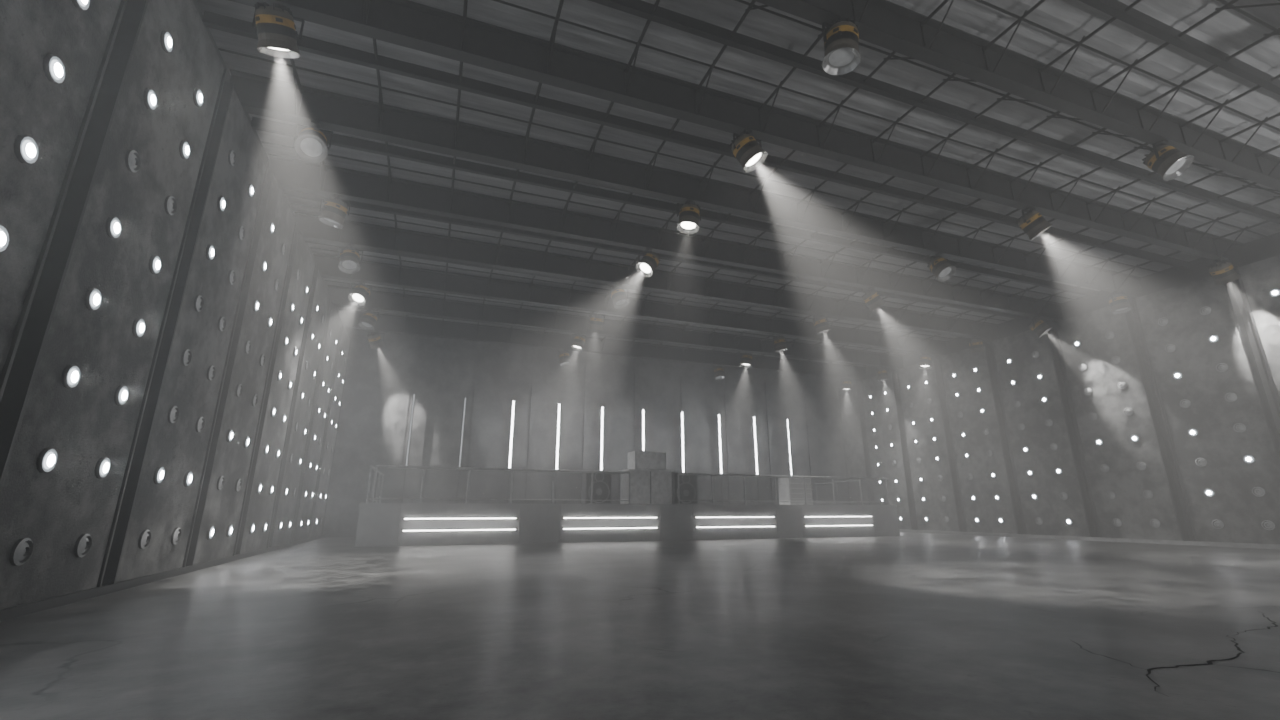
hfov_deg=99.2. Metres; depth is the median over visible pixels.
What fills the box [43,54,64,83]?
recessed light
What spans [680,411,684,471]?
tube light
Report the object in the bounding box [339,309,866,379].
roof beam
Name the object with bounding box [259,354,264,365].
recessed light
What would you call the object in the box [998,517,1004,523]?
recessed light
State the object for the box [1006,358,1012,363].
recessed light
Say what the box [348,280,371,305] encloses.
spotlight
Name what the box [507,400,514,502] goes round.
tube light
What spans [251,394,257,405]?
recessed light
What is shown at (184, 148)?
recessed light
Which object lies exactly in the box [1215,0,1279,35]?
roof beam
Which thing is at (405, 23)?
roof beam
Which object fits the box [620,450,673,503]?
booth
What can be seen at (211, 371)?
recessed light
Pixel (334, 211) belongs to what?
spotlight
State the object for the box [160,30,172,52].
recessed light
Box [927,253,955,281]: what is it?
spotlight
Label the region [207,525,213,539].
recessed light
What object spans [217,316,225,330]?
recessed light
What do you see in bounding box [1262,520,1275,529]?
recessed light
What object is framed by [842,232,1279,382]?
wall
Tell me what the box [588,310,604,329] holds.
spotlight
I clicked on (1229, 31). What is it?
ceiling
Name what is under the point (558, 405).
tube light
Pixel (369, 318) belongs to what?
spotlight
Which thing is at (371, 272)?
roof beam
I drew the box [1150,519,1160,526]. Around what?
recessed light
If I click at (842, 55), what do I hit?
spotlight
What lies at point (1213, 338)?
recessed light
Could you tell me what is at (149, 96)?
recessed light
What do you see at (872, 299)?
spotlight
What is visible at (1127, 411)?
recessed light
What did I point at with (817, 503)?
railing
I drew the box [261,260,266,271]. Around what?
recessed light
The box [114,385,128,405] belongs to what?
recessed light
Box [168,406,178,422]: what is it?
recessed light
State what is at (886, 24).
roof beam
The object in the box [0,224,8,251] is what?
recessed light
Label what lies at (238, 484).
recessed light
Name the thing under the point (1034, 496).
recessed light
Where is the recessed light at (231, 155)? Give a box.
[228,150,235,165]
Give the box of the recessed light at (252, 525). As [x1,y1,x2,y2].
[249,522,254,533]
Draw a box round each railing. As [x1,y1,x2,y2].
[366,465,383,502]
[369,465,629,503]
[677,473,888,504]
[814,478,890,504]
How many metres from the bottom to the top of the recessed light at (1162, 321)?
0.251 m
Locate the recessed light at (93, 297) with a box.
[84,287,101,310]
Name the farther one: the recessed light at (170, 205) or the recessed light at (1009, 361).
the recessed light at (1009, 361)
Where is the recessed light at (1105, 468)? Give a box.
[1101,464,1109,471]
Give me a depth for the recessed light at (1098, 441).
18.56 m
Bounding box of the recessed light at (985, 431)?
[983,429,988,434]
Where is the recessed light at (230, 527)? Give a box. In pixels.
[226,524,232,536]
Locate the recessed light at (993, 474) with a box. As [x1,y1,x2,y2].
[990,472,996,477]
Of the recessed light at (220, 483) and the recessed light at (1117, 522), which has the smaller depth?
the recessed light at (220, 483)
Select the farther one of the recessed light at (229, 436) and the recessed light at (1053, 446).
the recessed light at (1053, 446)
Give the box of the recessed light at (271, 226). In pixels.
[269,222,273,233]
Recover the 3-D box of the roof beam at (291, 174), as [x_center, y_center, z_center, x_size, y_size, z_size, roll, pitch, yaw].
[3.841,-2.950,16.138,25.500,0.660,1.518,6,-16,-20]
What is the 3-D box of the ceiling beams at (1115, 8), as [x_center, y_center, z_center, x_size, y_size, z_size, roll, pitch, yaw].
[4.723,-3.826,13.920,25.500,0.210,27.930,6,-16,-20]
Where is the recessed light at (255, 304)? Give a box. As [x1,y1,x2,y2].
[253,299,258,311]
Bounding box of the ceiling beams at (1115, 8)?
[202,0,1279,337]
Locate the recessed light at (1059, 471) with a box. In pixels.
[1055,467,1062,474]
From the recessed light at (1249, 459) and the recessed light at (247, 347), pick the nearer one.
the recessed light at (247, 347)
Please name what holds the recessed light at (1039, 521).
attached to the wall panels at (1245, 318)
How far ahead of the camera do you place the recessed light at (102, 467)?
6.43 m
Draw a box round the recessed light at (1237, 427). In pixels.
[1233,423,1246,431]
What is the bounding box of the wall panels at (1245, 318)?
[838,255,1279,544]
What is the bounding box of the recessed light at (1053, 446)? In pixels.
[1050,443,1057,449]
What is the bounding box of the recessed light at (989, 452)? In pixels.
[987,450,992,455]
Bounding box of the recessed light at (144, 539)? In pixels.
[138,529,150,548]
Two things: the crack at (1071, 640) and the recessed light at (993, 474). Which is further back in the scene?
the recessed light at (993, 474)
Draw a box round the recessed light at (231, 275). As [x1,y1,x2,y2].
[228,270,235,284]
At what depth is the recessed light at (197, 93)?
7.82 m
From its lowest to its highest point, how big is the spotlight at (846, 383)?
0.696 m
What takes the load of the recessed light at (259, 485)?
attached to the wall panels at (55, 209)
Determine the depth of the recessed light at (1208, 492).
15.81 m
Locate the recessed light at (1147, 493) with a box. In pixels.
[1143,490,1153,497]
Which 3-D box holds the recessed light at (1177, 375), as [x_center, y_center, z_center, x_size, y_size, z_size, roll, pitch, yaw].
[16.542,0.481,16.742,0.050,0.252,0.238,6,-16,-20]
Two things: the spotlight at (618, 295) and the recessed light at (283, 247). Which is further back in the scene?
the spotlight at (618, 295)
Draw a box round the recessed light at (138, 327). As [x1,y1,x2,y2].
[132,318,145,337]
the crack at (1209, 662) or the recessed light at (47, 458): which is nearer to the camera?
the crack at (1209, 662)
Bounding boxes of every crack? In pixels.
[1071,640,1145,669]
[1146,635,1244,696]
[1236,612,1277,634]
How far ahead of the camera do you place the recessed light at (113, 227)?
6.19 m
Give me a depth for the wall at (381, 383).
24.93 m
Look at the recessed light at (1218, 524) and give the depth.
15.59 m
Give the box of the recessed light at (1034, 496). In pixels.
[1031,493,1038,499]
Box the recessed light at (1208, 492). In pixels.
[1204,488,1215,496]
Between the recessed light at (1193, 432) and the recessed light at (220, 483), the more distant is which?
the recessed light at (1193, 432)
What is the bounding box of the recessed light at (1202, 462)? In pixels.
[1195,458,1206,466]
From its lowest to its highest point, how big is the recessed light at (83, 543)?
0.248 m
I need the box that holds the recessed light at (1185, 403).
[1180,399,1190,407]
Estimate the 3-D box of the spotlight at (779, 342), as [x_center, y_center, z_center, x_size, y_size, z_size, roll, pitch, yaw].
[5.614,-0.678,21.801,0.552,0.715,0.533,-3,-16,12]
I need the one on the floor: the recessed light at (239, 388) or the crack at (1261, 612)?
the crack at (1261, 612)
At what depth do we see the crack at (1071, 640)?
3.94 m
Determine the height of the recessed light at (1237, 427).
0.236 m
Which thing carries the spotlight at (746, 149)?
hanging from the ceiling beams at (1115, 8)
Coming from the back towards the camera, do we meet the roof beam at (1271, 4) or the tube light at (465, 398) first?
the tube light at (465, 398)
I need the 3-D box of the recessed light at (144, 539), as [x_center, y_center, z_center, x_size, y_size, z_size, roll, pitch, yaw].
[-6.858,2.468,7.513,0.050,0.254,0.345,6,-16,-20]
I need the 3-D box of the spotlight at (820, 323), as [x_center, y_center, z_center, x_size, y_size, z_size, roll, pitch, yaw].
[6.486,-1.297,19.503,0.624,0.740,0.540,6,-16,-20]
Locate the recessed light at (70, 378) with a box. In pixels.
[61,364,80,388]
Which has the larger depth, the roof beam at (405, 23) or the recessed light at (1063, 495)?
the recessed light at (1063, 495)
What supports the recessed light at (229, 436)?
attached to the wall panels at (55, 209)
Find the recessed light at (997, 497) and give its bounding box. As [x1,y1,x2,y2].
[994,494,1000,500]
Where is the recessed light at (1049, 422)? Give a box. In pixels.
[1045,419,1052,425]
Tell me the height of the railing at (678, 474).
1.095 m
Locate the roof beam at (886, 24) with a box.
[745,0,1279,197]
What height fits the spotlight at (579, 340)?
0.731 m
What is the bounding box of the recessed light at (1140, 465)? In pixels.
[1137,462,1146,469]
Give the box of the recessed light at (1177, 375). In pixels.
[1173,371,1182,379]
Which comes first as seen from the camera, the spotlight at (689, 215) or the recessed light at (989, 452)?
the spotlight at (689, 215)
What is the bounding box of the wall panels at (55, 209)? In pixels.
[0,0,350,608]
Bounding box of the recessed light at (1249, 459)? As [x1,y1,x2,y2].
[1243,454,1255,463]
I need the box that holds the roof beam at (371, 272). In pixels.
[313,253,947,355]
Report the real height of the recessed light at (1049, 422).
0.232 m
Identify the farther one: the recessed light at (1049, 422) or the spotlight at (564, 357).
the spotlight at (564, 357)
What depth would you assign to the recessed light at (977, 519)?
22.43 m
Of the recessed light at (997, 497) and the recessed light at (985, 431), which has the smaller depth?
the recessed light at (997, 497)
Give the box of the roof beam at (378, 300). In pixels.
[327,285,903,368]
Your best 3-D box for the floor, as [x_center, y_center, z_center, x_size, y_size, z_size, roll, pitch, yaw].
[5.134,4.061,10.600,26.500,0.200,32.200,6,-16,-20]
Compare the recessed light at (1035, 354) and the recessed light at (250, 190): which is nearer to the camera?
the recessed light at (250, 190)
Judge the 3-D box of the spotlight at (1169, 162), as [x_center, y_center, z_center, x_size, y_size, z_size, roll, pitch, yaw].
[10.004,-3.808,10.343,0.580,0.764,0.676,6,-16,-20]
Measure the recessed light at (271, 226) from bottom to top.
0.262 m
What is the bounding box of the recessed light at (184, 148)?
[179,140,189,159]
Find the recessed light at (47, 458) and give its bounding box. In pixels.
[36,447,57,473]
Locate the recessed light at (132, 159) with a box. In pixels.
[125,150,140,172]
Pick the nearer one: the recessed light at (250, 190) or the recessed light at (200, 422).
the recessed light at (200, 422)
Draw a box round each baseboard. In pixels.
[0,535,324,621]
[899,529,1279,548]
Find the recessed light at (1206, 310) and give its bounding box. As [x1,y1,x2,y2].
[1200,306,1211,314]
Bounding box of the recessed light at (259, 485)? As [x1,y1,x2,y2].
[256,482,261,493]
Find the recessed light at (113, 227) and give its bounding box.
[105,216,121,238]
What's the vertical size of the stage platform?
1.200 m
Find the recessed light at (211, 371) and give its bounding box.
[207,365,215,380]
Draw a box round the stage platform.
[355,503,899,546]
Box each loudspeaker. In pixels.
[581,470,611,503]
[672,472,697,503]
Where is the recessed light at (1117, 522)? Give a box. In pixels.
[1112,518,1121,526]
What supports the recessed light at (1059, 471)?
attached to the wall panels at (1245, 318)
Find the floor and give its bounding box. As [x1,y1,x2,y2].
[0,532,1279,719]
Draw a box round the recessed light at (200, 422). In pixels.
[195,417,204,431]
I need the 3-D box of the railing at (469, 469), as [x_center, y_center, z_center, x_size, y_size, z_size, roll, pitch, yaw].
[-4.090,4.009,17.370,8.090,1.095,0.140,6,-16,-20]
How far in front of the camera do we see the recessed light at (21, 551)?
5.27 m
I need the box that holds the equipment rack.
[778,477,812,504]
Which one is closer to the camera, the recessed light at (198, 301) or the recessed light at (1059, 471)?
the recessed light at (198, 301)
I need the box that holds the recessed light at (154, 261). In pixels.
[149,255,160,273]
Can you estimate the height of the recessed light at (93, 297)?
0.261 m
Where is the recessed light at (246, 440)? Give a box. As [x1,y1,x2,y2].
[243,436,249,447]
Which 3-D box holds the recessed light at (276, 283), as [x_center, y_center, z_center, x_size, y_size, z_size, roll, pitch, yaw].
[-8.090,-1.667,12.087,0.050,0.278,0.364,6,-16,-20]
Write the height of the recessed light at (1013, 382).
0.242 m
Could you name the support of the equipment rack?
on the stage platform
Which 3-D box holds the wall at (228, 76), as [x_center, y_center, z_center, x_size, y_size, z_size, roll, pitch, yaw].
[-6.985,-1.330,7.410,0.240,8.500,32.000,6,-16,-20]
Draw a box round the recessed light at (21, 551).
[9,538,32,565]
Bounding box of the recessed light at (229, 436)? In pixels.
[226,429,232,442]
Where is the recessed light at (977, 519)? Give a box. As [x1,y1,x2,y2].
[974,517,979,522]
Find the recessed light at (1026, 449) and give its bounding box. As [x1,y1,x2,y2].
[1023,446,1029,452]
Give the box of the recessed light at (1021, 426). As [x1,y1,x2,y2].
[1018,423,1024,429]
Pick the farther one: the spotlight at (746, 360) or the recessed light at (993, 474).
the spotlight at (746, 360)
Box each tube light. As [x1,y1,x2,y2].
[402,393,415,502]
[456,397,466,502]
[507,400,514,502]
[555,403,559,503]
[599,406,603,469]
[641,409,644,450]
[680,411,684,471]
[717,414,722,503]
[752,416,758,502]
[785,418,791,474]
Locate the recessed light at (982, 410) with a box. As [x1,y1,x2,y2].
[980,408,985,413]
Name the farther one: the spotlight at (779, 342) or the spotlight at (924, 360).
the spotlight at (924, 360)
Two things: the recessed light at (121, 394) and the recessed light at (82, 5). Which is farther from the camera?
the recessed light at (121, 394)
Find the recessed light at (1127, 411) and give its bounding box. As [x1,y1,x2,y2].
[1124,408,1132,415]
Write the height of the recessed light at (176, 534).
0.255 m
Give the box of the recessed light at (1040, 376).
[1037,373,1043,379]
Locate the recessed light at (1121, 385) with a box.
[1118,382,1126,388]
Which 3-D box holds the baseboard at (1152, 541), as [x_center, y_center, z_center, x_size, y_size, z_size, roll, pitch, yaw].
[16.756,5.054,14.810,0.100,0.120,31.600,6,-16,-20]
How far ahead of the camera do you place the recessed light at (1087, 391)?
19.03 m
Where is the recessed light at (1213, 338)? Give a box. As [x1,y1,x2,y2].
[1208,334,1219,342]
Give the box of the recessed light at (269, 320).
[267,316,271,327]
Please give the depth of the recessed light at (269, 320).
11.92 m
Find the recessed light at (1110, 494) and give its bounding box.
[1106,491,1115,498]
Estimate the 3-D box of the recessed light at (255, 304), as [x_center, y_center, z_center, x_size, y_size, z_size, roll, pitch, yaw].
[-7.731,-1.088,10.928,0.050,0.254,0.338,6,-16,-20]
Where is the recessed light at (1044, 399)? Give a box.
[1041,396,1047,402]
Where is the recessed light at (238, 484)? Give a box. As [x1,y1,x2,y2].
[235,479,241,491]
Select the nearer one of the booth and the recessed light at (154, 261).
the recessed light at (154, 261)
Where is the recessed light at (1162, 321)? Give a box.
[1158,318,1168,325]
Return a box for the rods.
[218,0,1279,369]
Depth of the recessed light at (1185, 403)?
16.52 m
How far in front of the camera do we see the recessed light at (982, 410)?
22.65 m
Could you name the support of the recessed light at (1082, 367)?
attached to the wall panels at (1245, 318)
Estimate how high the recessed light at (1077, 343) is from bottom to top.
0.239 m
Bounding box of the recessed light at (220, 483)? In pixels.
[217,476,224,489]
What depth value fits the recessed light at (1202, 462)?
16.05 m
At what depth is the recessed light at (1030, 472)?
20.61 m
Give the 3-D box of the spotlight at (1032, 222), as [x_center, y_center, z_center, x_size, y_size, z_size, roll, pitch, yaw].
[9.132,-3.177,12.622,0.686,0.770,0.581,6,-16,-20]
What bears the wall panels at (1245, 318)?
on the floor
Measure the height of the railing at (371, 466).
1.082 m
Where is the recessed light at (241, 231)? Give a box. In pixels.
[238,226,244,239]
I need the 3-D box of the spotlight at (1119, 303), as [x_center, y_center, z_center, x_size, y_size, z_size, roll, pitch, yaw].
[15.365,-1.879,17.465,0.524,0.700,0.530,-9,-18,30]
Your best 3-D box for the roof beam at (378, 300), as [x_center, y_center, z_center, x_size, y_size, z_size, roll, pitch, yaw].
[1.195,-1.061,22.997,25.500,0.660,1.518,6,-16,-20]
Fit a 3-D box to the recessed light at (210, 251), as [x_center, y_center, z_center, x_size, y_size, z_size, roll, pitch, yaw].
[-6.855,-1.716,8.656,0.050,0.264,0.315,6,-16,-20]
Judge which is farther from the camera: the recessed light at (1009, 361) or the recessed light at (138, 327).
the recessed light at (1009, 361)
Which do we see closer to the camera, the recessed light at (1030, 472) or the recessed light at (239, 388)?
the recessed light at (239, 388)
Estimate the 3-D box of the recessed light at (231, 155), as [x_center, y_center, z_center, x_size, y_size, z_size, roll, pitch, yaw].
[-6.858,-3.391,9.127,0.050,0.287,0.337,6,-16,-20]
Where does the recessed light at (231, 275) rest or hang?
attached to the wall panels at (55, 209)
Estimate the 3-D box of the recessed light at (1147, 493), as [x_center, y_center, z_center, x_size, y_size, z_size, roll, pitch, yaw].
[16.022,4.219,17.161,0.050,0.217,0.263,6,-16,-20]
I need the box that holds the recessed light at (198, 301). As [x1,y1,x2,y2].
[194,295,203,311]
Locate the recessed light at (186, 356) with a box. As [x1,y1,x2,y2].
[181,349,191,365]
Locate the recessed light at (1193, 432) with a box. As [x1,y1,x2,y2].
[1188,428,1198,436]
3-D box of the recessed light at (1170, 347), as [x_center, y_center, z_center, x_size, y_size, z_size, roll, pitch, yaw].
[16.541,-0.368,16.978,0.050,0.248,0.259,6,-16,-20]
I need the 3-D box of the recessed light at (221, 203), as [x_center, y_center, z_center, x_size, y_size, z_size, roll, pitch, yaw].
[-6.855,-2.552,8.886,0.050,0.272,0.323,6,-16,-20]
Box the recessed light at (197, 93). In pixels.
[193,88,202,106]
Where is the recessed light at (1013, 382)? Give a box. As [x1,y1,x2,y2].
[1010,379,1016,385]
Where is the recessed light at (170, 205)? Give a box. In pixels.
[164,195,176,214]
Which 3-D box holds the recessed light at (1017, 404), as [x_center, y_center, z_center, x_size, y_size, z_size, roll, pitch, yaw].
[14.779,1.742,21.312,0.050,0.244,0.247,6,-16,-20]
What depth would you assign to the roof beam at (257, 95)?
11.96 m
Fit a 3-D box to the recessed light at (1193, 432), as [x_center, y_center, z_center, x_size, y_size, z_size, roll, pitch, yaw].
[16.543,2.166,16.275,0.050,0.244,0.242,6,-16,-20]
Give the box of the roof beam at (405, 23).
[229,0,1249,266]
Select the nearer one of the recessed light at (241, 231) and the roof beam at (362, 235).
the recessed light at (241, 231)
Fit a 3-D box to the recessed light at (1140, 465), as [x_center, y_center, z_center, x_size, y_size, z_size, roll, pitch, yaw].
[16.025,3.381,17.386,0.050,0.228,0.252,6,-16,-20]
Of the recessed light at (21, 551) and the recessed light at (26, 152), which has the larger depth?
the recessed light at (21, 551)
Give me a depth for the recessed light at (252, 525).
12.11 m
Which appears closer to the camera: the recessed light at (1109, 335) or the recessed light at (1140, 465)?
the recessed light at (1140, 465)
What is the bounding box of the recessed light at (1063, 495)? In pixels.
[1060,492,1067,499]
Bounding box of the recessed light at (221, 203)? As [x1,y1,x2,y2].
[217,196,225,211]
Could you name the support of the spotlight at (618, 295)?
hanging from the ceiling beams at (1115, 8)
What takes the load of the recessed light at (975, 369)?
attached to the wall panels at (1245, 318)
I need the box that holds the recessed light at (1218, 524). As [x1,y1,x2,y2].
[1212,520,1223,528]
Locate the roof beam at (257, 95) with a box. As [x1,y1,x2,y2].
[229,61,1143,297]
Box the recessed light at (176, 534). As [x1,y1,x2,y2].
[171,527,180,544]
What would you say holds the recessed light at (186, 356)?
attached to the wall panels at (55, 209)
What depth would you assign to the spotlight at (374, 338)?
21.13 m
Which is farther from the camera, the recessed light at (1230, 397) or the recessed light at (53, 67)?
the recessed light at (1230, 397)
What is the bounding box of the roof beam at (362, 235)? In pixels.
[294,212,998,339]
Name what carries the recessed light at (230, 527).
attached to the wall panels at (55, 209)
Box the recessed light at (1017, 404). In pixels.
[1014,401,1020,407]
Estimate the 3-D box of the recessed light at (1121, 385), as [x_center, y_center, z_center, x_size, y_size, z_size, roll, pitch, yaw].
[16.023,0.848,18.086,0.050,0.230,0.241,6,-16,-20]
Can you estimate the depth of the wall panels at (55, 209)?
6.93 m
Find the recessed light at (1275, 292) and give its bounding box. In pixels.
[1269,288,1279,297]
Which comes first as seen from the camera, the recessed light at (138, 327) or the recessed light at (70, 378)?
the recessed light at (70, 378)
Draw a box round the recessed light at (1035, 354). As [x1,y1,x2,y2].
[1032,351,1038,357]
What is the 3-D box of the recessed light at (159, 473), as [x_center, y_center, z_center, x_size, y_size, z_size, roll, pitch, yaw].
[-6.856,1.632,7.737,0.050,0.243,0.324,6,-16,-20]
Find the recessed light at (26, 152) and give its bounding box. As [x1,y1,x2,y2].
[14,134,38,164]
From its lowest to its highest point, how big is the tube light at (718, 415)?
4.450 m
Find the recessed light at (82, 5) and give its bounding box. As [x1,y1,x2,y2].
[72,0,89,10]
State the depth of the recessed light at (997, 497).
21.72 m
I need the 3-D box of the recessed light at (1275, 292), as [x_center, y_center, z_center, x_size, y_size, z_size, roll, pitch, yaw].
[17.416,-1.829,14.940,0.050,0.258,0.210,6,-16,-20]
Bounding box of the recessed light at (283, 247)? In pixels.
[281,243,285,254]
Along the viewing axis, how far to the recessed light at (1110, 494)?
18.10 m
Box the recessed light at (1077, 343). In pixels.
[1073,340,1081,346]
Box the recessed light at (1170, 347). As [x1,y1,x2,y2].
[1165,344,1175,351]
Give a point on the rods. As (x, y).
(1226, 4)
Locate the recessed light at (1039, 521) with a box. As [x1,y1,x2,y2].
[1036,517,1042,524]
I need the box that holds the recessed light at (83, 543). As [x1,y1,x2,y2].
[74,534,91,557]
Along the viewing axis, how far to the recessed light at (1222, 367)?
15.81 m
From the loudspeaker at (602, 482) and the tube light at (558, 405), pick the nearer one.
the loudspeaker at (602, 482)
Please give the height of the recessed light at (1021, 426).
0.243 m
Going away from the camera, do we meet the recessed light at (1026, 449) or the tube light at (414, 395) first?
the recessed light at (1026, 449)
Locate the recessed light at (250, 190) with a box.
[247,183,253,197]
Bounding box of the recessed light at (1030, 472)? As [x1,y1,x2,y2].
[1027,469,1033,475]
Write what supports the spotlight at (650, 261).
hanging from the ceiling beams at (1115, 8)
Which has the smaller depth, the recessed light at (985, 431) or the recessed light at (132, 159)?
the recessed light at (132, 159)
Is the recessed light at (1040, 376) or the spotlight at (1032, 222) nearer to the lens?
the spotlight at (1032, 222)
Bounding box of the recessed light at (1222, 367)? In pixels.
[1216,363,1228,371]
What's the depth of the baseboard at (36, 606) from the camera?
6.96 m
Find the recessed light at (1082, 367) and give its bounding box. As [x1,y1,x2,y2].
[1078,364,1086,370]
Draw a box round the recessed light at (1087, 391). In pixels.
[1084,388,1091,394]
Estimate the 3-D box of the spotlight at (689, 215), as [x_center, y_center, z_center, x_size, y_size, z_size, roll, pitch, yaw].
[1.089,-3.279,12.371,0.526,0.707,0.536,-9,-18,30]
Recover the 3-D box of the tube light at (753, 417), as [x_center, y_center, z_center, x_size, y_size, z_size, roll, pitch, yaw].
[5.841,5.010,27.322,0.400,4.450,0.400,6,-16,-20]
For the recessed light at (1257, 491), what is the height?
0.241 m
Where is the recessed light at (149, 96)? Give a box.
[143,88,156,110]
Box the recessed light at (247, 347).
[244,341,250,353]
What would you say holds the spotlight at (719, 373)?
hanging from the ceiling beams at (1115, 8)
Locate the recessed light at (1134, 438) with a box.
[1130,434,1139,441]
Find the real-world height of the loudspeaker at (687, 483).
1.150 m
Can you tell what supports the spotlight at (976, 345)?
hanging from the ceiling beams at (1115, 8)
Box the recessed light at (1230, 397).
[1225,393,1236,401]
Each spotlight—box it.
[252,2,304,57]
[294,121,332,162]
[318,194,350,228]
[337,244,362,273]
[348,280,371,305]
[358,308,378,329]
[367,330,384,348]
[558,349,570,365]
[571,332,585,350]
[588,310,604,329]
[610,284,628,307]
[636,248,660,276]
[676,200,700,233]
[713,364,724,379]
[729,129,767,172]
[740,351,752,367]
[773,334,787,351]
[812,313,829,333]
[822,17,860,74]
[841,377,851,390]
[862,287,884,311]
[918,352,930,368]
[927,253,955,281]
[968,336,984,353]
[1016,206,1052,239]
[1027,316,1051,336]
[1108,290,1131,313]
[1142,139,1193,180]
[1207,257,1240,284]
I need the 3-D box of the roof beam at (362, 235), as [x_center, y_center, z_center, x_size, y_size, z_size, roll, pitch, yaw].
[2.959,-2.321,18.424,25.500,0.660,1.518,6,-16,-20]
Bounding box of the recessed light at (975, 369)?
[973,367,978,372]
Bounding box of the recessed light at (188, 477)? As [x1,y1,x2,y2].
[183,470,192,486]
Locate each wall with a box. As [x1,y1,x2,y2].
[193,0,338,313]
[323,328,848,536]
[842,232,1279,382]
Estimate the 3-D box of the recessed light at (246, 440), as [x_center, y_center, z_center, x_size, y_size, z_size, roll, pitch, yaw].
[-8.090,1.678,11.165,0.050,0.238,0.342,6,-16,-20]
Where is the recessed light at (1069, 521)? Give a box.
[1065,518,1072,524]
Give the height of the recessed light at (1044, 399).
0.240 m
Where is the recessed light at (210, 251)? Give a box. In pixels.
[206,244,214,259]
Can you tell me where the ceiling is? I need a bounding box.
[196,0,1279,366]
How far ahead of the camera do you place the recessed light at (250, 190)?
10.10 m
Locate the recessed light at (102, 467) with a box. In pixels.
[95,457,110,478]
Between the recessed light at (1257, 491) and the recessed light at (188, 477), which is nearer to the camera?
the recessed light at (188, 477)
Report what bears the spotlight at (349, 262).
hanging from the ceiling beams at (1115, 8)
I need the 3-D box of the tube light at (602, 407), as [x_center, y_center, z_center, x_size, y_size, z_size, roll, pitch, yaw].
[-1.732,4.263,24.607,0.400,4.450,0.400,6,-16,-20]
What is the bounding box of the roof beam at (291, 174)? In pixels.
[268,154,1063,321]
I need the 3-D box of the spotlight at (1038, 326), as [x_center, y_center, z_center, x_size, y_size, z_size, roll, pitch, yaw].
[14.482,-1.209,19.761,0.704,0.773,0.540,-7,-17,25]
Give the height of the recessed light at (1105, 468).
0.236 m
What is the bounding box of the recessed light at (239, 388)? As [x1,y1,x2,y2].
[235,384,242,396]
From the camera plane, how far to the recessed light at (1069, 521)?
19.21 m
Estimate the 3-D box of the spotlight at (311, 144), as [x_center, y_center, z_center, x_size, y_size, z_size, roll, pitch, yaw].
[-5.912,-3.940,9.843,0.584,0.775,0.704,6,-16,-20]
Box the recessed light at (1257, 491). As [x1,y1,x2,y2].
[1252,487,1265,496]
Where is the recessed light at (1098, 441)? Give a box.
[1095,438,1103,445]
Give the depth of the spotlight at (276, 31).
7.40 m
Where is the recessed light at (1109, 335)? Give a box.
[1106,332,1114,338]
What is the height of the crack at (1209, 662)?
0.001 m
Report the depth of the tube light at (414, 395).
22.05 m
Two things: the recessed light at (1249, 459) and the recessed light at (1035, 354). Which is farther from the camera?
the recessed light at (1035, 354)
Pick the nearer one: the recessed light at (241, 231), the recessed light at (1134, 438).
the recessed light at (241, 231)
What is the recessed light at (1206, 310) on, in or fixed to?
attached to the wall panels at (1245, 318)
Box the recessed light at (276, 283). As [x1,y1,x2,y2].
[274,279,278,290]
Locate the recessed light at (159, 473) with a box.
[153,466,164,483]
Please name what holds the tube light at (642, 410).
on the stage platform
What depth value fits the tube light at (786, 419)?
28.23 m
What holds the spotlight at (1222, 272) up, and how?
hanging from the ceiling beams at (1115, 8)

